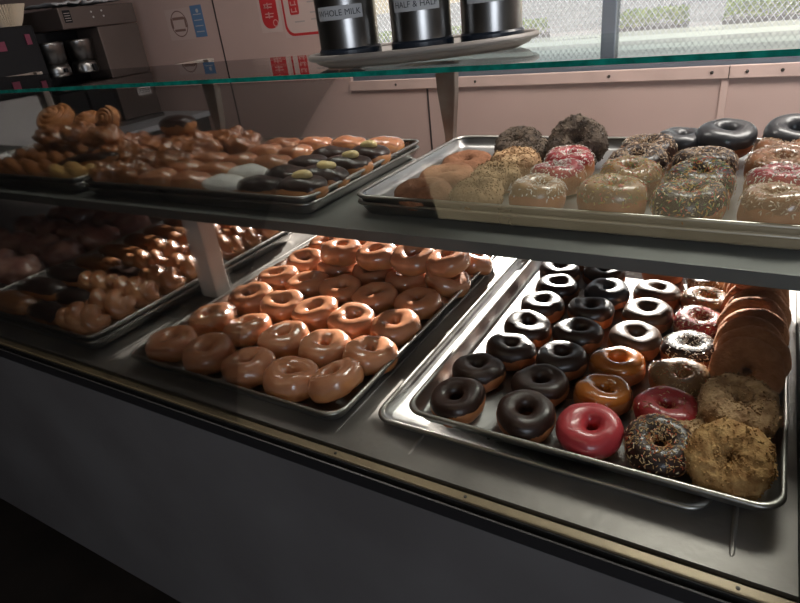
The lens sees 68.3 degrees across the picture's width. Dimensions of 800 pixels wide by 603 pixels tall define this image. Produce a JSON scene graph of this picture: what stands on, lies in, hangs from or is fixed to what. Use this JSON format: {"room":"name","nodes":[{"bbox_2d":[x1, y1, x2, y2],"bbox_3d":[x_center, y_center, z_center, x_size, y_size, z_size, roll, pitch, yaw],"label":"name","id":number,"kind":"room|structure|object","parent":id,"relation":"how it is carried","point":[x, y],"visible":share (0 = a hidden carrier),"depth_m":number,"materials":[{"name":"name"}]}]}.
{"room":"food shop","nodes":[
{"label":"food shop","id":0,"kind":"room"},
{"bbox_2d":[0,498,180,602],"bbox_3d":[-0.721,1.021,1.086,8.400,0.050,5.400,10,31,29],"label":"floor","id":1,"kind":"structure","parent":0,"point":[39,563],"depth_m":1.62,"materials":[{"name":"black"}]},
{"bbox_2d":[0,19,799,602],"bbox_3d":[-0.607,0.029,1.606,4.200,1.208,0.871,10,31,29],"label":"display case","id":2,"kind":"object","parent":1,"relation":"on","point":[133,221],"visible":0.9,"depth_m":0.97,"materials":[{"name":"metal"}]},
{"bbox_2d":[270,145,419,213],"bbox_3d":[-0.349,-0.311,1.398,0.686,0.026,0.446,10,31,29],"label":"sheet pan","id":3,"kind":"object","parent":2,"relation":"on","point":[308,207],"visible":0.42,"depth_m":1.15,"materials":[{"name":"metal"}]},
{"bbox_2d":[273,137,418,202],"bbox_3d":[-0.350,-0.323,1.392,0.686,0.026,0.446,10,31,29],"label":"sheet pan","id":4,"kind":"object","parent":3,"relation":"on","point":[410,144],"visible":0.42,"depth_m":1.16,"materials":[{"name":"metal"}]},
{"bbox_2d":[276,170,328,198],"bbox_3d":[-0.187,-0.220,1.115,0.108,0.059,0.065,4,29,21],"label":"bar","id":5,"kind":"object","parent":4,"relation":"on","point":[301,182],"visible":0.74,"depth_m":1.09,"materials":[{"name":"brown"}]},
{"bbox_2d":[302,160,349,187],"bbox_3d":[-0.149,-0.250,1.170,0.103,0.057,0.067,9,31,29],"label":"bar","id":6,"kind":"object","parent":4,"relation":"on","point":[332,173],"visible":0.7,"depth_m":1.14,"materials":[{"name":"brown"}]},
{"bbox_2d":[325,150,373,175],"bbox_3d":[-0.110,-0.288,1.229,0.110,0.059,0.064,6,30,22],"label":"bar","id":7,"kind":"object","parent":4,"relation":"on","point":[350,160],"visible":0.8,"depth_m":1.21,"materials":[{"name":"brown"}]},
{"bbox_2d":[238,243,495,419],"bbox_3d":[-0.132,-0.004,1.206,0.480,0.026,0.656,10,31,29],"label":"sheet pan","id":8,"kind":"object","parent":2,"relation":"on","point":[336,409],"visible":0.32,"depth_m":0.92,"materials":[{"name":"metal"}]},
{"bbox_2d":[240,313,272,346],"bbox_3d":[-0.285,0.051,1.109,0.091,0.048,0.094,2,28,16],"label":"doughnut","id":9,"kind":"object","parent":8,"relation":"on","point":[254,324],"visible":0.59,"depth_m":1.08,"materials":[{"name":"food"}]},
{"bbox_2d":[238,346,275,388],"bbox_3d":[-0.253,0.109,0.991,0.091,0.044,0.096,-21,30,-26],"label":"doughnut","id":10,"kind":"object","parent":8,"relation":"on","point":[253,361],"visible":0.75,"depth_m":0.96,"materials":[{"name":"food"}]},
{"bbox_2d":[244,281,272,314],"bbox_3d":[-0.310,-0.008,1.230,0.096,0.048,0.090,-13,28,-12],"label":"doughnut","id":11,"kind":"object","parent":8,"relation":"on","point":[257,290],"visible":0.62,"depth_m":1.20,"materials":[{"name":"food"}]},
{"bbox_2d":[257,265,298,290],"bbox_3d":[-0.268,-0.051,1.305,0.095,0.047,0.090,1,28,15],"label":"doughnut","id":12,"kind":"object","parent":8,"relation":"on","point":[276,277],"visible":0.71,"depth_m":1.27,"materials":[{"name":"food"}]},
{"bbox_2d":[259,289,304,322],"bbox_3d":[-0.235,0.008,1.181,0.094,0.044,0.091,-13,28,-12],"label":"doughnut","id":13,"kind":"object","parent":8,"relation":"on","point":[279,305],"visible":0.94,"depth_m":1.16,"materials":[{"name":"food"}]},
{"bbox_2d":[257,320,309,358],"bbox_3d":[-0.206,0.068,1.058,0.096,0.045,0.090,-25,32,-31],"label":"doughnut","id":14,"kind":"object","parent":8,"relation":"on","point":[283,338],"visible":0.91,"depth_m":1.03,"materials":[{"name":"food"}]},
{"bbox_2d":[263,356,318,402],"bbox_3d":[-0.174,0.121,0.945,0.092,0.048,0.095,-25,32,-32],"label":"doughnut","id":15,"kind":"object","parent":8,"relation":"on","point":[286,377],"visible":0.94,"depth_m":0.92,"materials":[{"name":"food"}]},
{"bbox_2d":[286,248,321,272],"bbox_3d":[-0.221,-0.091,1.373,0.093,0.047,0.094,16,35,37],"label":"doughnut","id":16,"kind":"object","parent":8,"relation":"on","point":[305,259],"visible":0.78,"depth_m":1.35,"materials":[{"name":"food"}]},
{"bbox_2d":[285,270,328,298],"bbox_3d":[-0.196,-0.036,1.259,0.092,0.043,0.095,-20,30,-25],"label":"doughnut","id":17,"kind":"object","parent":8,"relation":"on","point":[307,283],"visible":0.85,"depth_m":1.23,"materials":[{"name":"food"}]},
{"bbox_2d":[291,296,339,331],"bbox_3d":[-0.161,0.021,1.139,0.096,0.044,0.090,4,29,20],"label":"doughnut","id":18,"kind":"object","parent":8,"relation":"on","point":[314,312],"visible":0.89,"depth_m":1.11,"materials":[{"name":"food"}]},
{"bbox_2d":[298,329,350,368],"bbox_3d":[-0.128,0.080,1.018,0.093,0.041,0.096,10,32,27],"label":"doughnut","id":19,"kind":"object","parent":8,"relation":"on","point":[322,346],"visible":0.85,"depth_m":0.99,"materials":[{"name":"food"}]},
{"bbox_2d":[307,357,363,403],"bbox_3d":[-0.101,0.122,0.916,0.088,0.064,0.095,2,28,17],"label":"doughnut","id":20,"kind":"object","parent":8,"relation":"on","point":[335,380],"visible":1,"depth_m":0.88,"materials":[{"name":"food"}]},
{"bbox_2d":[317,260,356,277],"bbox_3d":[-0.138,-0.076,1.325,0.094,0.044,0.092,1,28,15],"label":"doughnut","id":21,"kind":"object","parent":8,"relation":"on","point":[332,271],"visible":0.37,"depth_m":1.29,"materials":[{"name":"food"}]},
{"bbox_2d":[320,238,361,266],"bbox_3d":[-0.129,-0.113,1.308,0.094,0.043,0.092,-23,31,-28],"label":"doughnut","id":22,"kind":"object","parent":21,"relation":"on","point":[340,251],"visible":0.91,"depth_m":1.28,"materials":[{"name":"food"}]},
{"bbox_2d":[318,274,361,306],"bbox_3d":[-0.121,-0.022,1.214,0.094,0.047,0.091,-25,32,-32],"label":"doughnut","id":23,"kind":"object","parent":8,"relation":"on","point":[342,287],"visible":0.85,"depth_m":1.20,"materials":[{"name":"food"}]},
{"bbox_2d":[326,302,375,339],"bbox_3d":[-0.087,0.037,1.092,0.091,0.048,0.093,5,29,22],"label":"doughnut","id":24,"kind":"object","parent":8,"relation":"on","point":[355,319],"visible":0.89,"depth_m":1.07,"materials":[{"name":"food"}]},
{"bbox_2d":[342,335,398,375],"bbox_3d":[-0.051,0.088,0.984,0.095,0.045,0.090,-20,30,-25],"label":"doughnut","id":25,"kind":"object","parent":8,"relation":"on","point":[372,352],"visible":0.91,"depth_m":0.96,"materials":[{"name":"food"}]},
{"bbox_2d":[352,263,391,285],"bbox_3d":[-0.059,-0.062,1.276,0.096,0.048,0.090,-23,31,-29],"label":"doughnut","id":26,"kind":"object","parent":8,"relation":"on","point":[365,276],"visible":0.47,"depth_m":1.24,"materials":[{"name":"food"}]},
{"bbox_2d":[356,242,396,270],"bbox_3d":[-0.050,-0.098,1.262,0.092,0.043,0.093,-2,27,10],"label":"doughnut","id":27,"kind":"object","parent":26,"relation":"on","point":[372,256],"visible":0.9,"depth_m":1.23,"materials":[{"name":"food"}]},
{"bbox_2d":[351,281,398,315],"bbox_3d":[-0.049,-0.007,1.170,0.090,0.044,0.096,-25,32,-32],"label":"doughnut","id":28,"kind":"object","parent":8,"relation":"on","point":[380,297],"visible":0.87,"depth_m":1.14,"materials":[{"name":"food"}]},
{"bbox_2d":[369,308,421,346],"bbox_3d":[-0.008,0.047,1.057,0.095,0.046,0.091,-22,31,-27],"label":"doughnut","id":29,"kind":"object","parent":8,"relation":"on","point":[398,325],"visible":0.91,"depth_m":1.03,"materials":[{"name":"food"}]},
{"bbox_2d":[384,268,426,293],"bbox_3d":[0.013,-0.046,1.233,0.095,0.044,0.090,-21,30,-25],"label":"doughnut","id":30,"kind":"object","parent":8,"relation":"on","point":[401,282],"visible":0.56,"depth_m":1.20,"materials":[{"name":"food"}]},
{"bbox_2d":[390,245,433,275],"bbox_3d":[0.025,-0.090,1.220,0.096,0.051,0.089,16,35,37],"label":"doughnut","id":31,"kind":"object","parent":30,"relation":"on","point":[406,260],"visible":0.86,"depth_m":1.19,"materials":[{"name":"food"}]},
{"bbox_2d":[394,287,442,319],"bbox_3d":[0.036,0.004,1.129,0.095,0.042,0.090,-25,32,-31],"label":"doughnut","id":32,"kind":"object","parent":8,"relation":"on","point":[425,302],"visible":0.88,"depth_m":1.10,"materials":[{"name":"food"}]},
{"bbox_2d":[424,271,470,297],"bbox_3d":[0.097,-0.044,1.192,0.092,0.062,0.092,-23,31,-29],"label":"doughnut","id":33,"kind":"object","parent":8,"relation":"on","point":[447,287],"visible":0.6,"depth_m":1.16,"materials":[{"name":"food"}]},
{"bbox_2d":[425,249,470,277],"bbox_3d":[0.096,-0.080,1.187,0.095,0.053,0.091,-26,33,-33],"label":"doughnut","id":34,"kind":"object","parent":33,"relation":"on","point":[441,263],"visible":0.84,"depth_m":1.15,"materials":[{"name":"food"}]},
{"bbox_2d":[308,29,539,67],"bbox_3d":[0.036,-0.404,0.946,0.370,0.022,0.204,-5,27,4],"label":"oval tray","id":35,"kind":"object","parent":2,"relation":"on","point":[387,56],"visible":0.79,"depth_m":0.88,"materials":[{"name":"grey plastic"}]},
{"bbox_2d":[313,0,381,55],"bbox_3d":[-0.099,-0.509,0.898,0.116,0.270,0.101,-17,29,-18],"label":"airpot","id":36,"kind":"object","parent":35,"relation":"on","point":[344,26],"visible":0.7,"depth_m":0.90,"materials":[{"name":"silver metal"}]},
{"bbox_2d":[388,0,453,49],"bbox_3d":[0.017,-0.517,0.886,0.116,0.270,0.101,-17,29,-18],"label":"airpot","id":37,"kind":"object","parent":35,"relation":"on","point":[414,23],"visible":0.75,"depth_m":0.90,"materials":[{"name":"silver metal"}]},
{"bbox_2d":[460,0,523,41],"bbox_3d":[0.127,-0.527,0.881,0.116,0.270,0.101,-17,29,-18],"label":"airpot","id":38,"kind":"object","parent":35,"relation":"on","point":[480,19],"visible":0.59,"depth_m":0.89,"materials":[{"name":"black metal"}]},
{"bbox_2d":[267,158,799,273],"bbox_3d":[-0.597,-0.325,1.518,4.200,0.005,0.438,10,31,29],"label":"shelf","id":39,"kind":"object","parent":2,"relation":"attached to","point":[344,217],"depth_m":0.86,"materials":[{"name":"metal"}]},
{"bbox_2d":[378,258,711,510],"bbox_3d":[0.302,0.066,0.979,0.438,0.016,0.625,10,31,29],"label":"sheet pan","id":40,"kind":"object","parent":2,"relation":"on","point":[395,411],"visible":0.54,"depth_m":0.81,"materials":[{"name":"metal"}]},
{"bbox_2d":[409,260,788,509],"bbox_3d":[0.353,0.053,0.945,0.453,0.024,0.624,10,31,29],"label":"sheet pan","id":41,"kind":"object","parent":40,"relation":"on","point":[492,322],"visible":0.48,"depth_m":0.82,"materials":[{"name":"metal"}]},
{"bbox_2d":[430,377,485,427],"bbox_3d":[0.080,0.138,0.824,0.075,0.046,0.079,5,29,22],"label":"doughnut","id":42,"kind":"object","parent":41,"relation":"on","point":[461,399],"visible":0.99,"depth_m":0.81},
{"bbox_2d":[452,353,505,392],"bbox_3d":[0.117,0.105,0.879,0.077,0.039,0.076,-14,28,-13],"label":"doughnut","id":43,"kind":"object","parent":41,"relation":"on","point":[490,371],"visible":0.87,"depth_m":0.86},
{"bbox_2d":[486,333,536,370],"bbox_3d":[0.173,0.077,0.920,0.076,0.040,0.076,-7,27,-1],"label":"doughnut","id":44,"kind":"object","parent":41,"relation":"on","point":[516,352],"visible":0.92,"depth_m":0.90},
{"bbox_2d":[496,389,555,442],"bbox_3d":[0.164,0.151,0.777,0.075,0.045,0.079,-20,30,-23],"label":"doughnut","id":45,"kind":"object","parent":41,"relation":"on","point":[526,414],"visible":1,"depth_m":0.76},
{"bbox_2d":[504,310,551,347],"bbox_3d":[0.210,0.045,0.975,0.076,0.042,0.076,18,36,39],"label":"doughnut","id":46,"kind":"object","parent":41,"relation":"on","point":[535,326],"visible":0.89,"depth_m":0.96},
{"bbox_2d":[511,364,569,406],"bbox_3d":[0.199,0.119,0.835,0.075,0.039,0.079,20,37,41],"label":"doughnut","id":47,"kind":"object","parent":41,"relation":"on","point":[549,380],"visible":0.84,"depth_m":0.82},
{"bbox_2d":[521,291,564,323],"bbox_3d":[0.249,0.011,1.034,0.076,0.040,0.077,-8,27,-3],"label":"doughnut","id":48,"kind":"object","parent":41,"relation":"on","point":[549,304],"visible":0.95,"depth_m":1.01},
{"bbox_2d":[535,274,579,303],"bbox_3d":[0.290,-0.023,1.088,0.078,0.040,0.076,-8,27,-3],"label":"doughnut","id":49,"kind":"object","parent":41,"relation":"on","point":[565,286],"visible":0.87,"depth_m":1.07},
{"bbox_2d":[536,340,587,380],"bbox_3d":[0.241,0.087,0.884,0.075,0.039,0.079,-3,27,8],"label":"doughnut","id":50,"kind":"object","parent":41,"relation":"on","point":[571,358],"visible":0.89,"depth_m":0.86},
{"bbox_2d":[552,317,603,353],"bbox_3d":[0.283,0.052,0.941,0.081,0.038,0.078,-6,26,-1],"label":"doughnut","id":51,"kind":"object","parent":41,"relation":"on","point":[587,333],"visible":0.88,"depth_m":0.92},
{"bbox_2d":[555,403,623,459],"bbox_3d":[0.235,0.162,0.737,0.078,0.047,0.077,-20,30,-25],"label":"doughnut","id":52,"kind":"object","parent":41,"relation":"on","point":[594,430],"visible":0.96,"depth_m":0.72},
{"bbox_2d":[567,297,614,329],"bbox_3d":[0.324,0.018,1.000,0.076,0.039,0.078,-6,27,1],"label":"doughnut","id":53,"kind":"object","parent":41,"relation":"on","point":[600,310],"visible":0.84,"depth_m":0.98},
{"bbox_2d":[573,373,632,415],"bbox_3d":[0.274,0.127,0.800,0.076,0.040,0.078,16,35,37],"label":"doughnut","id":54,"kind":"object","parent":41,"relation":"on","point":[613,392],"visible":0.91,"depth_m":0.78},
{"bbox_2d":[584,278,629,309],"bbox_3d":[0.369,-0.014,1.052,0.077,0.039,0.077,2,28,17],"label":"doughnut","id":55,"kind":"object","parent":41,"relation":"on","point":[616,291],"visible":0.79,"depth_m":1.03,"materials":[{"name":"black food"}]},
{"bbox_2d":[589,346,645,385],"bbox_3d":[0.316,0.093,0.858,0.077,0.039,0.074,-7,27,0],"label":"doughnut","id":56,"kind":"object","parent":41,"relation":"on","point":[627,363],"visible":0.89,"depth_m":0.84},
{"bbox_2d":[607,321,661,361],"bbox_3d":[0.363,0.059,0.911,0.079,0.040,0.075,6,30,23],"label":"doughnut","id":57,"kind":"object","parent":41,"relation":"on","point":[645,338],"visible":0.88,"depth_m":0.89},
{"bbox_2d":[622,298,673,333],"bbox_3d":[0.406,0.024,0.968,0.079,0.041,0.076,17,35,38],"label":"doughnut","id":58,"kind":"object","parent":41,"relation":"on","point":[657,313],"visible":0.84,"depth_m":0.95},
{"bbox_2d":[622,413,691,477],"bbox_3d":[0.305,0.170,0.698,0.080,0.050,0.085,12,32,32],"label":"doughnut","id":59,"kind":"object","parent":41,"relation":"on","point":[653,443],"visible":0.97,"depth_m":0.69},
{"bbox_2d":[633,279,680,310],"bbox_3d":[0.448,-0.012,1.029,0.079,0.042,0.076,-5,27,4],"label":"doughnut","id":60,"kind":"object","parent":41,"relation":"on","point":[665,291],"visible":0.77,"depth_m":1.01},
{"bbox_2d":[631,384,697,420],"bbox_3d":[0.343,0.140,0.757,0.080,0.043,0.081,-12,27,-10],"label":"doughnut","id":61,"kind":"object","parent":41,"relation":"on","point":[676,403],"visible":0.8,"depth_m":0.75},
{"bbox_2d":[648,357,710,400],"bbox_3d":[0.382,0.107,0.811,0.082,0.042,0.080,20,37,42],"label":"doughnut","id":62,"kind":"object","parent":41,"relation":"on","point":[687,375],"visible":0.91,"depth_m":0.80,"materials":[{"name":"brown food"}]},
{"bbox_2d":[659,330,713,368],"bbox_3d":[0.426,0.073,0.871,0.078,0.040,0.082,18,36,39],"label":"doughnut","id":63,"kind":"object","parent":41,"relation":"on","point":[693,345],"visible":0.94,"depth_m":0.86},
{"bbox_2d":[678,412,707,433],"bbox_3d":[0.369,0.164,0.709,0.086,0.035,0.086,-26,33,-33],"label":"doughnut","id":64,"kind":"object","parent":41,"relation":"on","point":[695,423],"visible":0.11,"depth_m":0.72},
{"bbox_2d":[697,372,783,437],"bbox_3d":[0.415,0.129,0.722,0.094,0.056,0.095,9,31,27],"label":"doughnut","id":65,"kind":"object","parent":64,"relation":"on","point":[748,400],"visible":0.94,"depth_m":0.71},
{"bbox_2d":[671,305,720,338],"bbox_3d":[0.472,0.036,0.927,0.081,0.040,0.081,19,36,40],"label":"doughnut","id":66,"kind":"object","parent":41,"relation":"on","point":[696,318],"visible":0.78,"depth_m":0.92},
{"bbox_2d":[680,286,724,312],"bbox_3d":[0.512,0.002,0.986,0.080,0.042,0.084,-20,30,-25],"label":"doughnut","id":67,"kind":"object","parent":41,"relation":"on","point":[706,296],"visible":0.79,"depth_m":0.98,"materials":[{"name":"brown food"}]},
{"bbox_2d":[683,417,778,500],"bbox_3d":[0.368,0.176,0.658,0.095,0.070,0.085,19,37,41],"label":"doughnut","id":68,"kind":"object","parent":41,"relation":"on","point":[724,455],"visible":0.98,"depth_m":0.64,"materials":[{"name":"brown food"}]},
{"bbox_2d":[708,337,785,393],"bbox_3d":[0.460,0.092,0.783,0.090,0.082,0.058,11,32,31],"label":"doughnut","id":69,"kind":"object","parent":41,"relation":"on","point":[766,364],"visible":0.61,"depth_m":0.77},
{"bbox_2d":[713,316,785,349],"bbox_3d":[0.491,0.064,0.829,0.091,0.079,0.060,12,32,32],"label":"doughnut","id":70,"kind":"object","parent":41,"relation":"on","point":[741,321],"visible":0.17,"depth_m":0.83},
{"bbox_2d":[716,296,787,328],"bbox_3d":[0.521,0.037,0.875,0.092,0.083,0.058,12,32,32],"label":"doughnut","id":71,"kind":"object","parent":41,"relation":"on","point":[748,302],"visible":0.32,"depth_m":0.87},
{"bbox_2d":[714,325,791,377],"bbox_3d":[0.478,0.078,0.802,0.092,0.081,0.060,10,32,30],"label":"doughnut","id":72,"kind":"object","parent":41,"relation":"on","point":[765,335],"visible":0.25,"depth_m":0.79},
{"bbox_2d":[717,309,789,345],"bbox_3d":[0.507,0.054,0.851,0.090,0.081,0.058,17,35,39],"label":"doughnut","id":73,"kind":"object","parent":41,"relation":"on","point":[778,322],"visible":0.25,"depth_m":0.83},
{"bbox_2d":[358,198,799,249],"bbox_3d":[0.328,-0.216,1.055,0.698,0.026,0.455,10,31,29],"label":"sheet pan","id":74,"kind":"object","parent":2,"relation":"on","point":[709,235],"visible":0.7,"depth_m":0.85,"materials":[{"name":"metal"}]},
{"bbox_2d":[357,135,799,234],"bbox_3d":[0.327,-0.228,1.049,0.698,0.026,0.455,10,31,29],"label":"sheet pan","id":75,"kind":"object","parent":74,"relation":"on","point":[382,190],"visible":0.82,"depth_m":0.95,"materials":[{"name":"metal"}]},
{"bbox_2d":[394,176,451,210],"bbox_3d":[0.040,-0.189,1.028,0.102,0.038,0.104,-6,27,2],"label":"doughnut","id":76,"kind":"object","parent":75,"relation":"on","point":[435,188],"visible":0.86,"depth_m":1.00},
{"bbox_2d":[419,162,473,188],"bbox_3d":[0.086,-0.231,1.098,0.104,0.039,0.103,1,28,16],"label":"doughnut","id":77,"kind":"object","parent":75,"relation":"on","point":[454,172],"visible":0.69,"depth_m":1.08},
{"bbox_2d":[442,150,491,169],"bbox_3d":[0.132,-0.270,1.163,0.102,0.042,0.104,-21,30,-26],"label":"doughnut","id":78,"kind":"object","parent":75,"relation":"on","point":[472,158],"visible":0.41,"depth_m":1.15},
{"bbox_2d":[448,174,504,209],"bbox_3d":[0.127,-0.179,0.974,0.088,0.050,0.095,10,31,30],"label":"doughnut","id":79,"kind":"object","parent":75,"relation":"on","point":[478,189],"visible":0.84,"depth_m":0.95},
{"bbox_2d":[470,160,521,193],"bbox_3d":[0.170,-0.222,1.049,0.091,0.048,0.093,19,37,40],"label":"doughnut","id":80,"kind":"object","parent":75,"relation":"on","point":[508,172],"visible":0.59,"depth_m":1.03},
{"bbox_2d":[488,146,541,176],"bbox_3d":[0.220,-0.262,1.113,0.100,0.050,0.100,-19,30,-23],"label":"doughnut","id":81,"kind":"object","parent":75,"relation":"on","point":[525,157],"visible":0.57,"depth_m":1.08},
{"bbox_2d":[494,126,541,153],"bbox_3d":[0.239,-0.321,1.206,0.098,0.062,0.098,-13,28,-12],"label":"doughnut","id":82,"kind":"object","parent":75,"relation":"on","point":[528,136],"visible":0.6,"depth_m":1.19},
{"bbox_2d":[508,173,567,208],"bbox_3d":[0.214,-0.167,0.926,0.091,0.054,0.090,-15,28,-16],"label":"doughnut","id":83,"kind":"object","parent":75,"relation":"on","point":[539,189],"visible":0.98,"depth_m":0.90,"materials":[{"name":"brown food"}]},
{"bbox_2d":[529,158,586,195],"bbox_3d":[0.266,-0.211,0.996,0.088,0.056,0.087,-14,28,-13],"label":"doughnut","id":84,"kind":"object","parent":75,"relation":"on","point":[570,172],"visible":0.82,"depth_m":0.96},
{"bbox_2d":[544,145,595,178],"bbox_3d":[0.306,-0.250,1.063,0.090,0.053,0.094,12,33,33],"label":"doughnut","id":85,"kind":"object","parent":75,"relation":"on","point":[582,153],"visible":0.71,"depth_m":1.04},
{"bbox_2d":[545,113,609,164],"bbox_3d":[0.335,-0.300,1.122,0.116,0.104,0.089,-3,27,7],"label":"doughnut","id":86,"kind":"object","parent":75,"relation":"on","point":[573,129],"visible":0.66,"depth_m":1.11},
{"bbox_2d":[575,173,648,213],"bbox_3d":[0.312,-0.154,0.871,0.103,0.061,0.099,7,31,23],"label":"doughnut","id":87,"kind":"object","parent":75,"relation":"on","point":[608,192],"visible":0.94,"depth_m":0.84,"materials":[{"name":"brown food"}]},
{"bbox_2d":[599,156,663,201],"bbox_3d":[0.365,-0.194,0.936,0.098,0.061,0.099,5,30,23],"label":"doughnut","id":88,"kind":"object","parent":75,"relation":"on","point":[649,172],"visible":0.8,"depth_m":0.91,"materials":[{"name":"brown food"}]},
{"bbox_2d":[608,142,668,177],"bbox_3d":[0.405,-0.232,1.003,0.098,0.061,0.102,-7,27,0],"label":"doughnut","id":89,"kind":"object","parent":75,"relation":"on","point":[654,152],"visible":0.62,"depth_m":0.99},
{"bbox_2d":[619,133,677,170],"bbox_3d":[0.445,-0.266,1.061,0.102,0.061,0.097,-22,31,-28],"label":"doughnut","id":90,"kind":"object","parent":75,"relation":"on","point":[666,142],"visible":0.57,"depth_m":1.04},
{"bbox_2d":[649,177,729,224],"bbox_3d":[0.400,-0.137,0.822,0.100,0.058,0.094,-8,27,-2],"label":"doughnut","id":91,"kind":"object","parent":75,"relation":"on","point":[692,198],"visible":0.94,"depth_m":0.79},
{"bbox_2d":[662,156,736,201],"bbox_3d":[0.450,-0.180,0.887,0.100,0.065,0.099,10,31,29],"label":"doughnut","id":92,"kind":"object","parent":75,"relation":"on","point":[715,169],"visible":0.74,"depth_m":0.87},
{"bbox_2d":[670,146,739,175],"bbox_3d":[0.492,-0.220,0.957,0.098,0.058,0.102,-18,29,-22],"label":"doughnut","id":93,"kind":"object","parent":75,"relation":"on","point":[724,154],"visible":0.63,"depth_m":0.94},
{"bbox_2d":[695,118,757,157],"bbox_3d":[0.570,-0.286,1.038,0.100,0.058,0.101,18,36,39],"label":"doughnut","id":94,"kind":"object","parent":75,"relation":"on","point":[740,136],"visible":0.89,"depth_m":1.01,"materials":[{"name":"black food"}]},
{"bbox_2d":[737,182,799,224],"bbox_3d":[0.491,-0.123,0.768,0.097,0.060,0.096,-17,29,-19],"label":"doughnut","id":95,"kind":"object","parent":75,"relation":"on","point":[772,202],"visible":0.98,"depth_m":0.74,"materials":[{"name":"brown food"}]},
{"bbox_2d":[742,144,799,179],"bbox_3d":[0.579,-0.202,0.904,0.096,0.063,0.096,-6,27,2],"label":"doughnut","id":96,"kind":"object","parent":75,"relation":"on","point":[789,154],"visible":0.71,"depth_m":0.90,"materials":[{"name":"brown food"}]},
{"bbox_2d":[742,162,799,192],"bbox_3d":[0.541,-0.164,0.837,0.101,0.060,0.097,-15,28,-15],"label":"doughnut","id":97,"kind":"object","parent":75,"relation":"on","point":[784,172],"visible":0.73,"depth_m":0.82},
{"bbox_2d":[762,113,799,141],"bbox_3d":[0.669,-0.277,0.992,0.102,0.065,0.099,19,37,41],"label":"doughnut","id":98,"kind":"object","parent":75,"relation":"on","point":[786,127],"visible":0.66,"depth_m":0.99,"materials":[{"name":"black food"}]},
{"bbox_3d":[-2.128,-0.618,3.627,1.825,0.840,1.148,10,31,29],"label":"countertop","id":99,"kind":"structure","parent":1,"relation":"on","visible":0},
{"bbox_2d":[22,2,154,90],"bbox_3d":[-1.708,-1.250,3.185,0.393,0.590,0.565,10,31,29],"label":"coffee brewer","id":100,"kind":"object","parent":99,"relation":"on","point":[117,44],"visible":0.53,"depth_m":3.08,"materials":[{"name":"metal"}]},
{"bbox_2d":[39,41,75,91],"bbox_3d":[-1.726,-1.174,2.964,0.134,0.232,0.134,-14,28,-15],"label":"server","id":101,"kind":"object","parent":100,"relation":"on","point":[54,54],"visible":0.56,"depth_m":2.90,"materials":[{"name":"metal"}]},
{"bbox_2d":[39,41,67,65],"bbox_3d":[-1.733,-1.233,2.934,0.134,0.100,0.134,10,31,29],"label":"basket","id":102,"kind":"object","parent":101,"relation":"on","point":[54,54],"depth_m":2.89,"materials":[{"name":"metal"}]},
{"bbox_2d":[63,37,99,71],"bbox_3d":[-1.647,-1.245,3.083,0.134,0.232,0.134,-14,28,-15],"label":"server","id":103,"kind":"object","parent":100,"relation":"on","point":[81,52],"visible":0.7,"depth_m":3.02,"materials":[{"name":"metal"}]},
{"bbox_2d":[63,37,95,61],"bbox_3d":[-1.654,-1.304,3.053,0.134,0.100,0.134,10,31,29],"label":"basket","id":104,"kind":"object","parent":103,"relation":"on","point":[79,50],"depth_m":3.01,"materials":[{"name":"metal"}]},
{"bbox_3d":[-2.049,-0.882,2.943,0.590,0.232,0.380,10,31,29],"label":"storage box","id":105,"kind":"object","parent":99,"relation":"on","visible":0},
{"bbox_2d":[0,25,51,93],"bbox_3d":[-1.947,-1.107,2.772,0.346,0.297,0.385,10,31,29],"label":"coffee grinder","id":106,"kind":"object","parent":105,"relation":"on","point":[20,51],"visible":0.65,"depth_m":2.74,"materials":[{"name":"black plastic"}]},
{"bbox_2d":[0,0,799,158],"bbox_3d":[0.410,-1.236,2.410,8.400,2.500,0.100,10,31,29],"label":"wall","id":107,"kind":"structure","parent":0,"point":[625,109],"depth_m":2.67,"materials":[{"name":"paint"}]},
{"bbox_2d":[164,7,195,40],"bbox_3d":[-1.212,-1.525,3.248,0.195,0.155,0.002,10,31,29],"label":"sticker","id":108,"kind":"object","parent":107,"relation":"attached to","point":[179,21],"visible":1,"depth_m":3.25,"materials":[{"name":"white paper"}]},
{"bbox_2d":[256,0,282,32],"bbox_3d":[-0.658,-1.503,2.892,0.137,0.338,0.002,10,31,29],"label":"wall sign","id":109,"kind":"object","parent":107,"relation":"attached to","point":[269,12],"visible":1,"depth_m":2.94,"materials":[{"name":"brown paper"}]},
{"bbox_2d":[280,0,318,37],"bbox_3d":[-0.452,-1.454,2.784,0.312,0.370,0.002,10,31,29],"label":"wall sign","id":110,"kind":"object","parent":107,"relation":"attached to","point":[299,16],"visible":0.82,"depth_m":2.86,"materials":[{"name":"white paper"}]},
{"bbox_2d":[350,62,799,90],"bbox_3d":[1.206,-0.803,2.058,3.360,0.045,0.018,10,31,29],"label":"trim","id":111,"kind":"structure","parent":107,"relation":"attached to","point":[787,69],"depth_m":2.29,"materials":[{"name":"grey metal"}]},
{"bbox_2d":[353,0,799,80],"bbox_3d":[1.176,-1.345,1.843,3.360,1.155,0.070,10,31,29],"label":"window","id":112,"kind":"structure","parent":107,"relation":"in","point":[611,9],"depth_m":2.24,"materials":[{"name":"clear glass"}]},
{"label":"outside","id":113,"kind":"structure","parent":0,"visible":0},
{"bbox_2d":[377,0,797,42],"bbox_3d":[23.141,-19.296,35.182,80.000,0.050,87.400,10,31,29],"label":"ground","id":114,"kind":"structure","parent":113,"point":[709,11],"depth_m":24.19,"materials":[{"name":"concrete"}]},
{"bbox_2d":[619,4,689,31],"bbox_3d":[4.549,-4.924,10.664,1.187,0.747,0.876,10,31,29],"label":"planter","id":115,"kind":"object","parent":114,"relation":"on","point":[680,8],"visible":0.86,"depth_m":10.39,"materials":[{"name":"green plant"}]},
{"bbox_2d":[721,0,799,24],"bbox_3d":[7.743,-4.908,9.886,4.165,0.748,0.885,10,31,29],"label":"planter","id":116,"kind":"object","parent":114,"relation":"on","point":[777,3],"visible":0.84,"depth_m":10.39,"materials":[{"name":"green plant"}]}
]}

